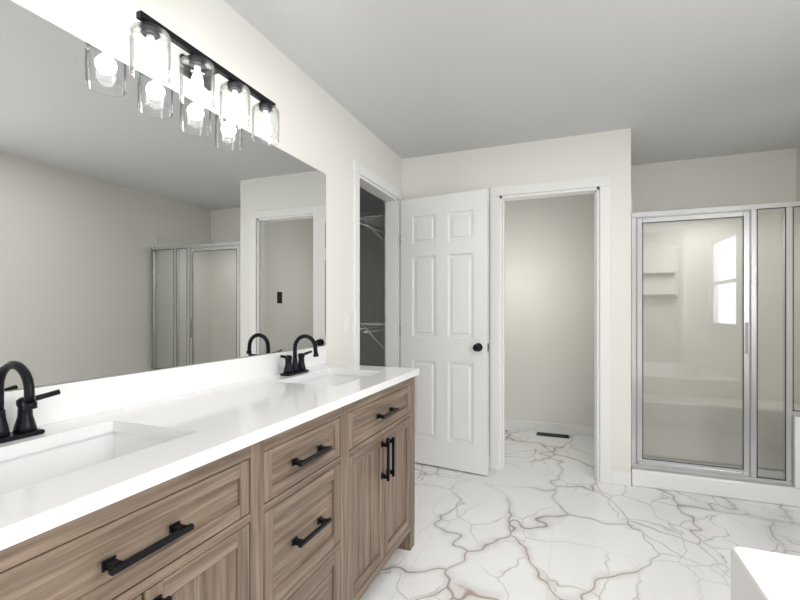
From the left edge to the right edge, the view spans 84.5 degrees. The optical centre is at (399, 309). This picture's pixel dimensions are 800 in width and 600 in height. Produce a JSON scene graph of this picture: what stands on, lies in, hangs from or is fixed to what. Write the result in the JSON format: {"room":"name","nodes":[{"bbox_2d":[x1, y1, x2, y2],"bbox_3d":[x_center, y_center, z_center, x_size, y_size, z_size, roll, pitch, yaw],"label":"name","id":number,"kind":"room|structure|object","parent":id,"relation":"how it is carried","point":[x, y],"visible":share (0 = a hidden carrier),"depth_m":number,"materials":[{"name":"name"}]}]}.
{"room":"bathroom","nodes":[
{"label":"bathroom","id":0,"kind":"room"},
{"bbox_2d":[4,0,401,391],"bbox_3d":[-0.717,-0.020,1.875,0.100,2.440,6.370,0,0,21],"label":"wall","id":1,"kind":"structure","parent":0,"point":[321,129],"depth_m":2.06,"materials":[{"name":"paint"}]},
{"bbox_2d":[0,0,325,390],"bbox_3d":[-0.769,-0.283,1.589,0.006,0.963,1.920,0,0,21],"label":"mirror","id":2,"kind":"object","parent":1,"relation":"attached to","point":[145,227],"visible":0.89,"depth_m":1.39,"materials":[{"name":"clear glass"}]},
{"bbox_2d":[0,346,325,433],"bbox_3d":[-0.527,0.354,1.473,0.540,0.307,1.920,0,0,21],"label":"backsplash","id":3,"kind":"structure","parent":1,"relation":"attached to","point":[20,409],"depth_m":1.37,"materials":[{"name":"white stone"}]},
{"bbox_2d":[129,10,278,144],"bbox_3d":[-0.683,-0.810,1.598,0.160,0.200,0.652,0,0,21],"label":"sconce","id":4,"kind":"object","parent":1,"relation":"attached to","point":[198,69],"visible":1,"depth_m":1.50,"materials":[{"name":"clear glass"}]},
{"bbox_2d":[344,314,349,332],"bbox_3d":[-0.325,0.083,2.725,0.010,0.115,0.070,0,0,21],"label":"switch plate","id":5,"kind":"object","parent":1,"relation":"attached to","point":[346,323],"visible":1,"depth_m":2.71,"materials":[{"name":"white plastic"}]},
{"bbox_2d":[360,215,384,349],"bbox_3d":[0.069,-0.190,4.472,0.323,1.226,1.588,0,0,21],"label":"wire shelf","id":6,"kind":"object","parent":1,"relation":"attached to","point":[375,323],"visible":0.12,"depth_m":3.85,"materials":[{"name":"white metal"}]},
{"bbox_2d":[353,159,402,366],"bbox_3d":[-0.193,0.120,3.216,0.132,2.160,0.850,0,0,21],"label":"door frame","id":7,"kind":"structure","parent":1,"relation":"attached to","point":[392,281],"depth_m":3.51,"materials":[{"name":"white wood"}]},
{"bbox_2d":[360,210,384,366],"bbox_3d":[-0.294,-0.020,5.537,1.780,2.440,0.100,0,0,21],"label":"wall","id":8,"kind":"structure","parent":0,"point":[372,280],"depth_m":5.49,"materials":[{"name":"paint"}]},
{"bbox_2d":[224,0,799,211],"bbox_3d":[-0.108,-1.270,1.921,5.200,0.060,6.900,0,0,21],"label":"ceiling","id":9,"kind":"structure","parent":0,"point":[669,80],"depth_m":2.26,"materials":[{"name":"paint"}]},
{"bbox_2d":[402,128,630,472],"bbox_3d":[0.814,-0.020,3.354,1.675,2.440,0.100,0,0,21],"label":"wall","id":10,"kind":"structure","parent":0,"point":[607,153],"depth_m":3.11,"materials":[{"name":"paint"}]},
{"bbox_2d":[400,189,488,474],"bbox_3d":[0.318,0.159,3.345,0.725,2.058,0.167,0,0,29],"label":"closet door","id":11,"kind":"structure","parent":10,"relation":"in","point":[444,294],"depth_m":3.31,"materials":[{"name":"white wood"}]},
{"bbox_2d":[490,175,610,483],"bbox_3d":[1.091,0.135,3.245,0.830,2.130,0.132,0,0,21],"label":"door frame","id":12,"kind":"structure","parent":10,"relation":"attached to","point":[601,188],"depth_m":3.14,"materials":[{"name":"white wood"}]},
{"bbox_2d":[611,470,614,479],"bbox_3d":[1.713,1.155,3.644,0.012,0.090,1.064,0,0,21],"label":"baseboard","id":13,"kind":"structure","parent":10,"relation":"attached to","point":[612,472],"depth_m":3.03,"materials":[{"name":"white wood"}]},
{"bbox_2d":[505,193,593,426],"bbox_3d":[1.251,-0.020,4.471,1.675,2.440,0.100,0,0,21],"label":"wall","id":14,"kind":"structure","parent":0,"point":[549,309],"depth_m":4.33,"materials":[{"name":"paint"}]},
{"bbox_2d":[505,419,593,435],"bbox_3d":[1.184,1.155,4.438,1.575,0.090,0.012,0,0,21],"label":"baseboard","id":15,"kind":"structure","parent":14,"relation":"attached to","point":[509,423],"depth_m":4.32,"materials":[{"name":"white wood"}]},
{"bbox_2d":[360,428,799,599],"bbox_3d":[-0.108,1.230,1.921,5.200,0.060,6.900,0,0,21],"label":"floor","id":16,"kind":"structure","parent":0,"point":[537,517],"depth_m":2.34,"materials":[{"name":"tile"}]},
{"bbox_2d":[0,370,418,599],"bbox_3d":[-0.506,0.765,1.467,0.584,0.870,1.884,0,0,21],"label":"bathroom vanity","id":17,"kind":"object","parent":16,"relation":"on","point":[287,475],"depth_m":1.07,"materials":[{"name":"brown wood"}]},
{"bbox_2d":[0,362,418,541],"bbox_3d":[-0.515,0.315,1.468,0.567,0.030,1.920,0,0,21],"label":"countertop","id":18,"kind":"structure","parent":17,"relation":"on","point":[241,411],"depth_m":1.30,"materials":[{"name":"white stone"}]},
{"bbox_2d":[536,432,569,438],"bbox_3d":[1.462,1.196,4.207,0.300,0.009,0.100,0,0,21],"label":"floor vent","id":19,"kind":"object","parent":16,"relation":"in","point":[553,435],"visible":1,"depth_m":4.19,"materials":[{"name":"black metal"}]},
{"bbox_2d":[631,198,799,506],"bbox_3d":[2.305,0.210,3.183,1.218,1.980,0.867,0,0,21],"label":"shower","id":20,"kind":"object","parent":16,"relation":"on","point":[715,351],"visible":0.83,"depth_m":3.23,"materials":[{"name":"clear glass"}]},
{"bbox_2d":[731,546,799,599],"bbox_3d":[1.247,0.950,0.393,1.156,0.500,1.540,0,0,21],"label":"bathtub","id":21,"kind":"object","parent":16,"relation":"on","point":[756,574],"visible":1,"depth_m":1.22,"materials":[{"name":"white ceramic"}]},
{"bbox_2d":[631,148,796,217],"bbox_3d":[2.528,-0.020,3.618,1.325,2.440,0.100,0,0,21],"label":"wall","id":22,"kind":"structure","parent":0,"point":[751,178],"depth_m":3.55,"materials":[{"name":"paint"}]},
{"bbox_2d":[797,146,799,200],"bbox_3d":[1.999,-0.020,0.582,0.100,2.440,5.940,0,0,21],"label":"wall","id":23,"kind":"structure","parent":0,"point":[798,173],"depth_m":3.34,"materials":[{"name":"paint"}]}
]}

